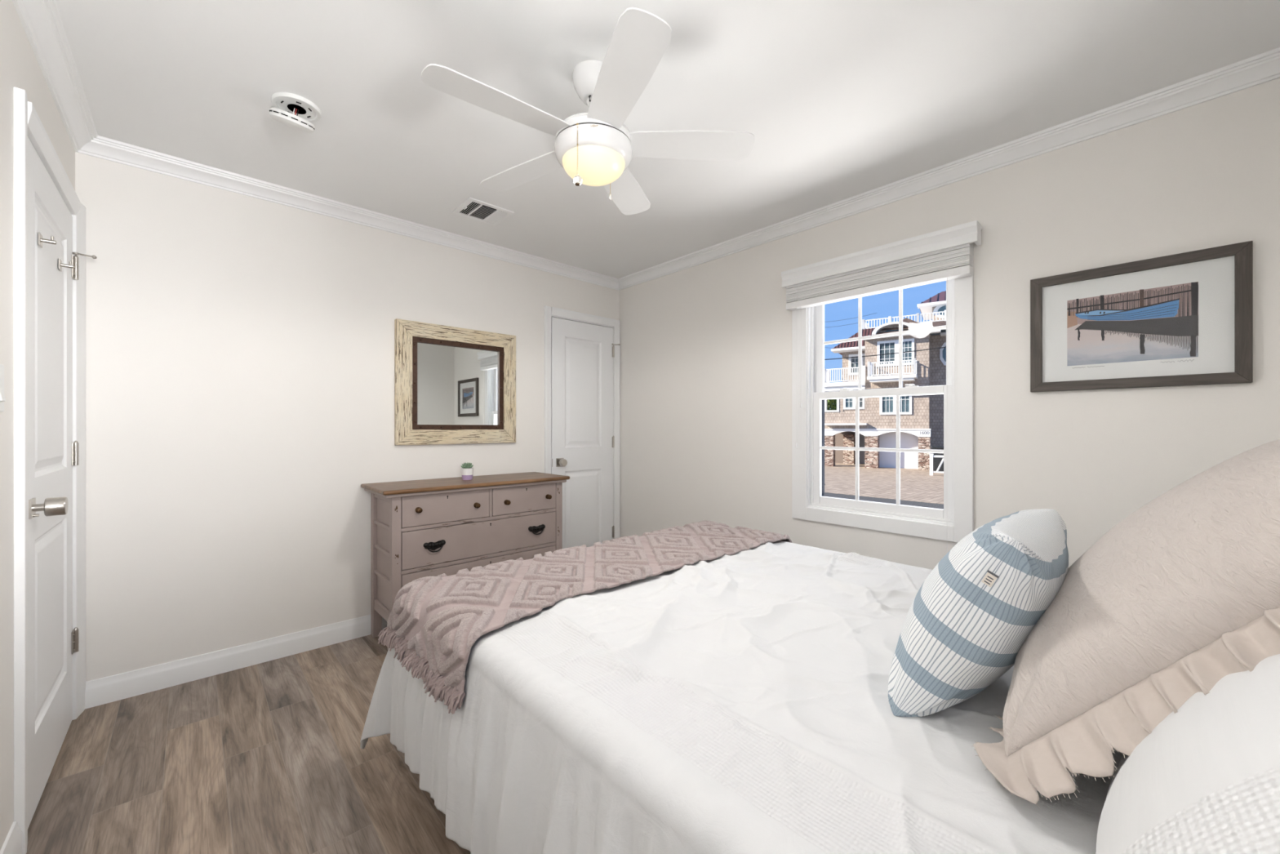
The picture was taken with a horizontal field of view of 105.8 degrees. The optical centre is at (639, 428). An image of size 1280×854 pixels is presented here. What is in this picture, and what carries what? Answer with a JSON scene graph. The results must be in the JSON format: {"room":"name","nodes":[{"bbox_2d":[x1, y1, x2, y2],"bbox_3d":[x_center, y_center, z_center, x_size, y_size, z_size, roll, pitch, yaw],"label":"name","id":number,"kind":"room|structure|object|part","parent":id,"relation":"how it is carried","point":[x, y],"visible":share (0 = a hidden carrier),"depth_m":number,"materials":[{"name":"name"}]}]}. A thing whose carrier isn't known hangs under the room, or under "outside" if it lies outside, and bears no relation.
{"room":"bedroom","nodes":[
{"label":"bedroom","id":0,"kind":"room"},
{"bbox_2d":[0,0,75,850],"bbox_3d":[-1.229,-0.022,0.714,0.120,2.410,3.480,0,0,-43],"label":"wall","id":1,"kind":"structure","parent":0,"point":[20,68],"depth_m":1.28,"materials":[{"name":"paint"}]},
{"bbox_2d":[0,364,5,411],"bbox_3d":[-1.581,-0.102,1.190,0.012,0.120,0.125,0,0,-43],"label":"light switch","id":2,"kind":"object","parent":1,"relation":"attached to","point":[2,398],"visible":1,"depth_m":1.21,"materials":[{"name":"white plastic"}]},
{"bbox_2d":[0,821,22,853],"bbox_3d":[-0.850,1.128,0.405,0.015,0.110,2.510,0,0,-43],"label":"baseboard","id":3,"kind":"structure","parent":1,"relation":"attached to","point":[12,844],"depth_m":1.29,"materials":[{"name":"paint"}]},
{"bbox_2d":[13,87,85,853],"bbox_3d":[-2.048,0.125,1.666,0.175,2.116,0.967,0,0,-43],"label":"door","id":4,"kind":"structure","parent":1,"relation":"in","point":[50,302],"depth_m":1.57,"materials":[{"name":"paint"}]},
{"bbox_2d":[38,232,56,248],"bbox_3d":[-1.876,-0.592,1.533,0.034,0.038,0.038,0,0,-43],"label":"coat hook","id":5,"kind":"object","parent":4,"relation":"attached to","point":[41,240],"visible":1,"depth_m":1.53,"materials":[{"name":"silver metal"}]},
{"bbox_3d":[-1.887,-0.592,1.523,0.004,0.038,0.038,0,0,-43],"label":"plate","id":6,"kind":"part","parent":5,"relation":"part of","materials":[{"name":"silver metal"}]},
{"bbox_3d":[-1.875,-0.598,1.534,0.031,0.024,0.012,0,0,-43],"label":"hook rod","id":7,"kind":"part","parent":5,"relation":"part of","materials":[{"name":"silver metal"}]},
{"bbox_3d":[-1.788,0.238,1.464,0.069,0.056,0.056,0,0,-43],"label":"knob","id":8,"kind":"part","parent":4,"relation":"part of","materials":[{"name":"silver metal"}]},
{"bbox_2d":[57,257,74,271],"bbox_3d":[-2.091,-0.592,1.764,0.034,0.038,0.038,0,0,-43],"label":"coat hook","id":9,"kind":"object","parent":4,"relation":"attached to","point":[60,264],"visible":1,"depth_m":1.76,"materials":[{"name":"silver metal"}]},
{"bbox_3d":[-2.102,-0.592,1.753,0.004,0.038,0.038,0,0,-43],"label":"plate","id":10,"kind":"part","parent":9,"relation":"part of","materials":[{"name":"silver metal"}]},
{"bbox_3d":[-2.090,-0.598,1.765,0.031,0.024,0.012,0,0,-43],"label":"hook rod","id":11,"kind":"part","parent":9,"relation":"part of","materials":[{"name":"silver metal"}]},
{"bbox_2d":[72,252,97,258],"bbox_3d":[-2.270,-0.707,1.977,0.020,0.015,0.067,0,0,26],"label":"door stop","id":12,"kind":"object","parent":4,"relation":"attached to","point":[73,253],"visible":1,"depth_m":1.98,"materials":[{"name":"silver metal"}]},
{"bbox_2d":[12,0,97,151],"bbox_3d":[-1.159,-1.193,0.779,0.070,0.068,3.480,0,0,-43],"label":"trim","id":13,"kind":"structure","parent":1,"relation":"attached to","point":[41,20],"depth_m":1.58,"materials":[{"name":"paint"}]},
{"bbox_2d":[26,634,470,853],"bbox_3d":[-0.088,1.233,1.774,3.234,0.100,3.720,0,0,-43],"label":"floor","id":14,"kind":"structure","parent":0,"point":[268,757],"depth_m":1.66,"materials":[{"name":"brown wood"}]},
{"bbox_2d":[360,471,569,637],"bbox_3d":[-1.020,0.749,2.957,1.124,0.869,0.445,0,0,-43],"label":"dresser","id":15,"kind":"object","parent":14,"relation":"on","point":[435,526],"visible":0.65,"depth_m":2.73,"materials":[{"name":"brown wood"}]},
{"bbox_3d":[-1.506,0.768,2.764,0.046,0.829,0.050,0,0,-43],"label":"leg","id":16,"kind":"part","parent":15,"relation":"part of","materials":[{"name":"beige paint"}]},
{"bbox_3d":[-1.391,0.689,2.633,0.026,0.669,0.299,0,0,-43],"label":"panel","id":17,"kind":"part","parent":15,"relation":"part of","materials":[{"name":"beige paint"}]},
{"bbox_3d":[-1.269,0.768,2.510,0.046,0.829,0.046,0,0,-43],"label":"leg","id":18,"kind":"part","parent":15,"relation":"part of","materials":[{"name":"beige paint"}]},
{"bbox_3d":[-1.166,0.433,2.555,0.030,0.030,0.033,0,0,-43],"label":"knob","id":19,"kind":"part","parent":15,"relation":"part of","materials":[{"name":"gold metal"}]},
{"bbox_3d":[-1.113,0.636,2.622,0.118,0.049,0.031,0,0,-43],"label":"drawer pull","id":20,"kind":"part","parent":15,"relation":"part of","materials":[{"name":"black metal"}]},
{"bbox_3d":[-1.080,0.438,2.697,0.480,0.161,0.058,0,0,-43],"label":"drawer","id":21,"kind":"part","parent":15,"relation":"part of","materials":[{"name":"beige paint"}]},
{"bbox_3d":[-1.024,0.345,2.963,1.090,0.018,0.425,0,0,-43],"label":"moulding","id":22,"kind":"part","parent":15,"relation":"part of","materials":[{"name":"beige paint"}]},
{"bbox_2d":[461,462,473,479],"bbox_3d":[-1.055,0.261,2.958,0.073,0.106,0.076,0,0,-43],"label":"potted succulent","id":23,"kind":"object","parent":15,"relation":"on","point":[467,471],"visible":1,"depth_m":2.93,"materials":[{"name":"white ceramic"}]},
{"bbox_3d":[-0.932,0.442,2.773,0.030,0.030,0.033,0,0,-43],"label":"knob","id":24,"kind":"part","parent":15,"relation":"part of","materials":[{"name":"gold metal"}]},
{"bbox_3d":[-0.912,0.861,2.853,0.939,0.194,0.058,0,0,-43],"label":"drawer","id":25,"kind":"part","parent":15,"relation":"part of","materials":[{"name":"beige paint"}]},
{"bbox_3d":[-0.912,0.640,2.853,0.939,0.195,0.058,0,0,-43],"label":"drawer","id":26,"kind":"part","parent":15,"relation":"part of","materials":[{"name":"beige paint"}]},
{"bbox_3d":[-0.793,0.445,2.901,0.030,0.030,0.033,0,0,-43],"label":"knob","id":27,"kind":"part","parent":15,"relation":"part of","materials":[{"name":"gold metal"}]},
{"bbox_3d":[-0.728,0.438,3.024,0.437,0.161,0.058,0,0,-43],"label":"drawer","id":28,"kind":"part","parent":15,"relation":"part of","materials":[{"name":"beige paint"}]},
{"bbox_3d":[-0.651,0.636,3.051,0.118,0.049,0.031,0,0,-43],"label":"drawer pull","id":29,"kind":"part","parent":15,"relation":"part of","materials":[{"name":"black metal"}]},
{"bbox_3d":[-0.582,0.439,3.098,0.030,0.030,0.033,0,0,-43],"label":"knob","id":30,"kind":"part","parent":15,"relation":"part of","materials":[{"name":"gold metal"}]},
{"bbox_3d":[-0.543,0.768,3.185,0.046,0.829,0.046,0,0,-43],"label":"leg","id":31,"kind":"part","parent":15,"relation":"part of","materials":[{"name":"beige paint"}]},
{"bbox_3d":[0.519,0.896,1.410,1.460,0.575,2.020,0,0,-43],"label":"bed","id":32,"kind":"object","parent":14,"relation":"on","visible":0},
{"bbox_2d":[360,540,1123,853],"bbox_3d":[0.454,0.803,1.473,1.836,0.595,2.206,0,0,-43],"label":"duvet","id":33,"kind":"object","parent":32,"relation":"on","point":[738,703],"visible":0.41,"depth_m":0.97,"materials":[{"name":"white fabric"}]},
{"bbox_2d":[377,520,792,714],"bbox_3d":[-0.057,0.606,2.016,1.771,0.234,0.633,0,0,-45],"label":"throw blanket","id":34,"kind":"object","parent":33,"relation":"on","point":[434,623],"visible":0.99,"depth_m":1.58,"materials":[{"name":"fabric"}]},
{"bbox_2d":[888,508,1068,716],"bbox_3d":[0.701,0.363,0.994,0.420,0.369,0.263,0,0,-43],"label":"striped cushion","id":35,"kind":"object","parent":33,"relation":"on","point":[966,624],"visible":0.98,"depth_m":0.86,"materials":[{"name":"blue fabric"}]},
{"bbox_2d":[984,569,999,584],"bbox_3d":[0.589,0.251,0.811,0.002,0.024,0.021,0,0,-43],"label":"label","id":36,"kind":"object","parent":35,"relation":"attached to","point":[991,576],"depth_m":0.81,"materials":[{"name":"beige fabric"}]},
{"bbox_2d":[972,439,1279,807],"bbox_3d":[0.986,0.238,0.810,0.880,0.565,0.576,0,0,-43],"label":"ruffled pillow","id":37,"kind":"object","parent":33,"relation":"on","point":[1180,596],"visible":0.97,"depth_m":0.67,"materials":[{"name":"fabric"}]},
{"bbox_2d":[1095,653,1279,853],"bbox_3d":[0.643,0.358,0.437,0.660,0.388,0.338,0,0,-43],"label":"pillow","id":38,"kind":"object","parent":33,"relation":"on","point":[1206,780],"visible":0.93,"depth_m":0.46,"materials":[{"name":"white fabric"}]},
{"bbox_2d":[75,151,618,681],"bbox_3d":[-1.314,-0.022,3.093,3.234,2.410,0.120,0,0,-43],"label":"wall","id":39,"kind":"structure","parent":0,"point":[240,348],"depth_m":2.41,"materials":[{"name":"paint"}]},
{"bbox_2d":[84,613,386,708],"bbox_3d":[-1.537,1.128,2.793,2.259,0.110,0.015,0,0,-43],"label":"baseboard","id":40,"kind":"structure","parent":39,"relation":"attached to","point":[112,688],"depth_m":2.33,"materials":[{"name":"paint"}]},
{"bbox_2d":[75,135,618,290],"bbox_3d":[-1.249,-1.193,3.023,2.994,0.068,0.070,0,0,-43],"label":"trim","id":41,"kind":"structure","parent":39,"relation":"attached to","point":[104,148],"depth_m":2.56,"materials":[{"name":"paint"}]},
{"bbox_2d":[394,318,515,444],"bbox_3d":[-1.162,-0.274,3.127,0.780,0.747,0.035,0,0,-43],"label":"wall mirror","id":42,"kind":"object","parent":39,"relation":"attached to","point":[453,385],"visible":1,"depth_m":3.09,"materials":[{"name":"beige paint"}]},
{"bbox_3d":[-1.414,-0.274,2.894,0.092,0.744,0.033,0,0,-43],"label":"frame rail","id":43,"kind":"part","parent":42,"relation":"part of","materials":[{"name":"beige paint"}]},
{"bbox_3d":[-1.162,-0.601,3.128,0.777,0.092,0.033,0,0,-43],"label":"frame rail","id":44,"kind":"part","parent":42,"relation":"part of","materials":[{"name":"beige paint"}]},
{"bbox_3d":[-1.162,0.054,3.128,0.777,0.092,0.033,0,0,-43],"label":"frame rail","id":45,"kind":"part","parent":42,"relation":"part of","materials":[{"name":"beige paint"}]},
{"bbox_2d":[417,342,498,425],"bbox_3d":[-1.168,-0.274,3.135,0.556,0.523,0.007,0,0,-43],"label":"mirror glass","id":46,"kind":"object","parent":42,"relation":"on","point":[458,384],"depth_m":3.12,"materials":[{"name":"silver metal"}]},
{"bbox_3d":[-0.910,-0.274,3.362,0.092,0.744,0.033,0,0,-43],"label":"frame rail","id":47,"kind":"part","parent":42,"relation":"part of","materials":[{"name":"beige paint"}]},
{"bbox_2d":[544,305,620,548],"bbox_3d":[-0.455,0.140,3.830,0.722,2.086,0.170,0,0,-43],"label":"door","id":48,"kind":"structure","parent":39,"relation":"in","point":[582,365],"depth_m":3.82,"materials":[{"name":"paint"}]},
{"bbox_3d":[-0.586,0.258,3.637,0.064,0.064,0.066,0,0,-43],"label":"knob","id":49,"kind":"part","parent":48,"relation":"part of","materials":[{"name":"silver metal"}]},
{"bbox_2d":[461,467,473,479],"bbox_3d":[-1.056,0.279,2.958,0.072,0.071,0.072,0,0,-43],"label":"pot","id":50,"kind":"object","parent":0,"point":[467,473],"depth_m":2.93,"materials":[{"name":"white ceramic"}]},
{"bbox_2d":[55,0,1279,278],"bbox_3d":[-0.088,-1.277,1.774,3.234,0.100,3.720,0,0,-43],"label":"ceiling","id":51,"kind":"structure","parent":0,"point":[839,100],"depth_m":1.75,"materials":[{"name":"paint"}]},
{"bbox_2d":[269,92,321,133],"bbox_3d":[-1.310,-1.177,1.841,0.163,0.100,0.156,0,0,-43],"label":"smoke detector","id":52,"kind":"object","parent":51,"relation":"attached to","point":[295,111],"visible":1,"depth_m":1.81,"materials":[{"name":"white plastic"}]},
{"bbox_2d":[452,197,514,226],"bbox_3d":[-0.890,-1.219,2.743,0.260,0.016,0.240,0,0,-43],"label":"ceiling vent","id":53,"kind":"object","parent":51,"relation":"in","point":[472,208],"visible":1,"depth_m":2.73,"materials":[{"name":"metal"}]},
{"bbox_2d":[421,7,755,215],"bbox_3d":[-0.191,-1.005,1.674,1.056,0.444,1.077,0,0,-43],"label":"ceiling fan","id":54,"kind":"object","parent":51,"relation":"hanging from","point":[594,147],"visible":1,"depth_m":1.58,"materials":[{"name":"metal"}]},
{"bbox_3d":[-0.423,-0.992,1.482,0.455,0.025,0.134,0,0,-38],"label":"blade","id":55,"kind":"part","parent":54,"relation":"part of","materials":[{"name":"white plastic"}]},
{"bbox_3d":[-0.436,-0.992,1.873,0.455,0.025,0.134,0,0,34],"label":"blade","id":56,"kind":"part","parent":54,"relation":"part of","materials":[{"name":"white plastic"}]},
{"bbox_3d":[-0.201,-0.891,1.558,0.005,0.163,0.005,0,0,25],"label":"pull chain","id":57,"kind":"part","parent":54,"relation":"part of","materials":[{"name":"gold metal"}]},
{"bbox_3d":[-0.161,-0.895,1.686,0.218,0.063,0.218,0,0,-43],"label":"lamp shade","id":58,"kind":"part","parent":54,"relation":"part of","materials":[{"name":"beige glass"}]},
{"bbox_3d":[-0.069,-0.992,2.006,0.134,0.025,0.455,0,0,16],"label":"blade","id":59,"kind":"part","parent":54,"relation":"part of","materials":[{"name":"white plastic"}]},
{"bbox_3d":[-0.048,-0.992,1.374,0.134,0.025,0.455,0,0,-20],"label":"blade","id":60,"kind":"part","parent":54,"relation":"part of","materials":[{"name":"white plastic"}]},
{"bbox_3d":[0.171,-0.992,1.697,0.455,0.025,0.134,0,0,-2],"label":"blade","id":61,"kind":"part","parent":54,"relation":"part of","materials":[{"name":"white plastic"}]},
{"bbox_2d":[618,78,1279,569],"bbox_3d":[1.052,-0.022,2.834,0.120,2.410,3.480,0,0,-43],"label":"wall","id":62,"kind":"structure","parent":0,"point":[706,348],"depth_m":2.11,"materials":[{"name":"paint"}]},
{"bbox_2d":[791,242,973,542],"bbox_3d":[1.262,-0.192,2.590,0.135,1.450,0.907,0,0,-43],"label":"window","id":63,"kind":"structure","parent":62,"relation":"in","point":[809,501],"depth_m":2.52,"materials":[{"name":"paint"}]},
{"bbox_3d":[1.273,-0.192,2.589,0.119,1.310,0.750,0,0,-43],"label":"frame","id":64,"kind":"part","parent":63,"relation":"part of","materials":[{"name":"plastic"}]},
{"bbox_2d":[781,220,982,519],"bbox_3d":[1.192,-0.117,2.519,0.099,1.600,0.964,0,0,-43],"label":"window blind","id":65,"kind":"object","parent":63,"relation":"attached to","point":[945,254],"visible":0.97,"depth_m":2.43,"materials":[{"name":"fabric"}]},
{"bbox_3d":[0.924,-0.499,2.778,0.002,0.695,0.004,0,0,-16],"label":"pull cord","id":66,"kind":"part","parent":65,"relation":"part of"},
{"bbox_3d":[1.188,-0.716,2.525,0.058,0.038,0.917,0,0,-43],"label":"rail","id":67,"kind":"part","parent":65,"relation":"part of","materials":[{"name":"white fabric"}]},
{"bbox_3d":[1.398,-0.782,2.255,0.001,0.170,0.002,0,0,-43],"label":"ladder cord","id":68,"kind":"part","parent":65,"relation":"part of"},
{"bbox_3d":[1.422,-0.082,2.239,0.003,1.530,0.003,0,0,-43],"label":"lift cord","id":69,"kind":"part","parent":65,"relation":"part of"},
{"bbox_3d":[1.265,0.119,2.582,0.028,0.656,0.722,0,0,-43],"label":"sash","id":70,"kind":"part","parent":63,"relation":"part of","materials":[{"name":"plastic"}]},
{"bbox_3d":[1.292,-0.500,2.607,0.026,0.662,0.722,0,0,-43],"label":"sash","id":71,"kind":"part","parent":63,"relation":"part of","materials":[{"name":"plastic"}]},
{"bbox_3d":[1.308,0.113,2.621,0.012,0.660,0.690,0,0,-43],"label":"screen frame","id":72,"kind":"part","parent":63,"relation":"part of","materials":[{"name":"white metal"}]},
{"bbox_2d":[617,47,1279,290],"bbox_3d":[0.983,-1.193,2.769,0.070,0.068,3.480,0,0,-43],"label":"trim","id":73,"kind":"structure","parent":62,"relation":"attached to","point":[1263,68],"depth_m":2.08,"materials":[{"name":"paint"}]},
{"bbox_2d":[1030,240,1253,391],"bbox_3d":[1.867,-0.393,1.849,0.025,0.477,0.588,0,0,-43],"label":"framed picture","id":74,"kind":"object","parent":62,"relation":"attached to","point":[1185,318],"visible":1,"depth_m":1.81,"materials":[{"name":"wood"}]},
{"bbox_3d":[1.680,-0.393,2.050,0.025,0.476,0.038,0,0,-43],"label":"frame rail","id":75,"kind":"part","parent":74,"relation":"part of","materials":[{"name":"brown wood"}]},
{"bbox_2d":[1066,281,1198,365],"bbox_3d":[1.867,-0.389,1.850,0.001,0.269,0.352,0,0,-43],"label":"print","id":76,"kind":"object","parent":74,"relation":"attached to","point":[1157,322],"depth_m":1.84,"materials":[{"name":"paper"}]},
{"bbox_3d":[1.867,-0.173,1.849,0.025,0.038,0.586,0,0,-43],"label":"frame rail","id":77,"kind":"part","parent":74,"relation":"part of","materials":[{"name":"brown wood"}]},
{"bbox_3d":[1.867,-0.612,1.849,0.025,0.038,0.586,0,0,-43],"label":"frame rail","id":78,"kind":"part","parent":74,"relation":"part of","materials":[{"name":"brown wood"}]},
{"bbox_3d":[2.055,-0.393,1.647,0.025,0.476,0.038,0,0,-43],"label":"frame rail","id":79,"kind":"part","parent":74,"relation":"part of","materials":[{"name":"brown wood"}]},
{"label":"outside","id":80,"kind":"structure","parent":0,"visible":0},
{"bbox_2d":[824,462,943,503],"bbox_3d":[22.079,2.633,47.819,62.550,0.300,80.000,0,0,-43],"label":"ground","id":81,"kind":"structure","parent":80,"point":[916,485],"depth_m":21.98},
{"bbox_2d":[826,399,836,410],"bbox_3d":[15.347,-0.732,42.223,4.561,6.448,4.574,0,0,-43],"label":"tree","id":82,"kind":"object","parent":81,"relation":"on","point":[831,403],"visible":0.03,"depth_m":40.85,"materials":[{"name":"green plant"}]},
{"bbox_2d":[824,290,946,470],"bbox_3d":[19.310,-3.289,31.401,12.670,11.545,9.350,0,0,34],"label":"house","id":83,"kind":"structure","parent":81,"relation":"on","point":[922,416],"depth_m":29.84,"materials":[{"name":"beige wood"}]},
{"bbox_3d":[12.488,1.458,31.932,0.630,2.050,0.640,0,0,34],"label":"stone post","id":84,"kind":"part","parent":83,"relation":"part of","materials":[{"name":"brown stone"}]},
{"bbox_3d":[13.225,-1.767,31.306,2.550,1.400,0.430,0,0,34],"label":"porch frame","id":85,"kind":"part","parent":83,"relation":"part of","materials":[{"name":"white wood"}]},
{"bbox_3d":[13.435,-3.437,31.605,2.550,0.980,1.440,0,0,34],"label":"balcony railing","id":86,"kind":"part","parent":83,"relation":"part of","materials":[{"name":"white wood"}]},
{"bbox_2d":[824,422,866,425],"bbox_3d":[13.142,-0.257,30.917,2.480,0.120,0.470,0,0,34],"label":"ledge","id":87,"kind":"object","parent":83,"relation":"attached to","point":[825,424],"depth_m":30.75,"materials":[{"name":"white wood"}]},
{"bbox_3d":[14.570,1.458,33.671,0.680,2.050,0.640,0,0,34],"label":"stone post","id":88,"kind":"part","parent":83,"relation":"part of","materials":[{"name":"brown stone"}]},
{"bbox_3d":[13.659,-1.667,30.875,1.010,0.660,0.010,0,0,34],"label":"pane","id":89,"kind":"part","parent":83,"relation":"part of","materials":[{"name":"clear glass"}]},
{"bbox_3d":[14.330,-4.197,31.797,0.830,1.060,0.010,0,0,34],"label":"pane","id":90,"kind":"part","parent":83,"relation":"part of","materials":[{"name":"clear glass"}]},
{"bbox_3d":[15.629,1.308,33.477,1.300,2.350,0.075,0,0,34],"label":"garage door","id":91,"kind":"part","parent":83,"relation":"part of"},
{"bbox_3d":[14.635,1.458,30.510,0.740,2.050,0.640,0,0,34],"label":"stone post","id":92,"kind":"part","parent":83,"relation":"part of","materials":[{"name":"brown stone"}]},
{"bbox_3d":[15.215,-3.587,29.195,2.560,0.940,1.090,0,0,34],"label":"balcony railing","id":93,"kind":"part","parent":83,"relation":"part of","materials":[{"name":"white wood"}]},
{"bbox_3d":[15.398,-6.101,29.380,2.360,0.649,0.400,0,0,34],"label":"arched gable trim","id":94,"kind":"part","parent":83,"relation":"part of","materials":[{"name":"white wood"}]},
{"bbox_3d":[15.591,-6.027,29.672,1.940,0.540,0.340,0,0,34],"label":"arched gable panel","id":95,"kind":"part","parent":83,"relation":"part of","materials":[{"name":"beige wood"}]},
{"bbox_3d":[15.597,-1.507,29.518,1.460,1.060,0.010,0,0,34],"label":"pane","id":96,"kind":"part","parent":83,"relation":"part of","materials":[{"name":"clear glass"}]},
{"bbox_3d":[15.593,-4.597,29.521,1.730,1.280,0.010,0,0,34],"label":"pane","id":97,"kind":"part","parent":83,"relation":"part of","materials":[{"name":"clear glass"}]},
{"bbox_3d":[19.489,-6.787,32.242,7.640,0.700,6.290,0,0,34],"label":"deck railing","id":98,"kind":"part","parent":83,"relation":"part of","materials":[{"name":"white wood"}]},
{"bbox_3d":[17.015,1.458,28.933,0.610,2.050,0.640,0,0,34],"label":"stone post","id":99,"kind":"part","parent":83,"relation":"part of","materials":[{"name":"brown stone"}]},
{"bbox_3d":[19.405,-7.437,30.486,1.100,0.660,0.030,0,0,34],"label":"pane","id":100,"kind":"part","parent":83,"relation":"part of","materials":[{"name":"clear glass"}]},
{"bbox_3d":[18.621,-4.517,29.302,0.499,0.961,0.030,0,0,34],"label":"pane","id":101,"kind":"part","parent":83,"relation":"part of","materials":[{"name":"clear glass"}]},
{"bbox_2d":[928,453,943,475],"bbox_3d":[15.769,1.913,25.329,1.070,1.140,0.160,0,0,34],"label":"gate","id":102,"kind":"object","parent":81,"relation":"on","point":[931,455],"visible":0.59,"depth_m":25.49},
{"bbox_3d":[15.402,1.913,25.572,0.190,1.140,0.160,0,0,34],"label":"post","id":103,"kind":"part","parent":102,"relation":"part of","materials":[{"name":"white wood"}]},
{"bbox_3d":[15.769,1.878,25.329,0.730,0.910,0.100,0,0,34],"label":"rail","id":104,"kind":"part","parent":102,"relation":"part of","materials":[{"name":"white wood"}]},
{"bbox_2d":[930,445,943,471],"bbox_3d":[17.171,1.753,27.723,0.840,1.460,0.840,0,0,34],"label":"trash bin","id":105,"kind":"object","parent":81,"relation":"on","point":[936,460],"visible":0.52,"depth_m":27.49,"materials":[{"name":"plastic"}]},
{"bbox_3d":[17.171,1.093,27.723,0.840,0.140,0.840,0,0,34],"label":"bin lid","id":106,"kind":"part","parent":105,"relation":"part of","materials":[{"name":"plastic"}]},
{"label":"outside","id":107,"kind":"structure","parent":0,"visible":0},
{"bbox_2d":[824,346,946,359],"bbox_3d":[10.400,-3.370,20.997,10.466,0.576,0.036,0,0,25],"label":"power line","id":108,"kind":"object","parent":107,"point":[940,347],"visible":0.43,"depth_m":20.89,"materials":[{"name":"black metal"}]},
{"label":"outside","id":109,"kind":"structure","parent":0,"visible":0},
{"bbox_2d":[824,492,943,509],"bbox_3d":[1.251,2.626,14.813,15.600,0.274,140.000,0,0,-43],"label":"ground","id":110,"kind":"structure","parent":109,"point":[935,505],"depth_m":16.59,"materials":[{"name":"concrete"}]}
]}

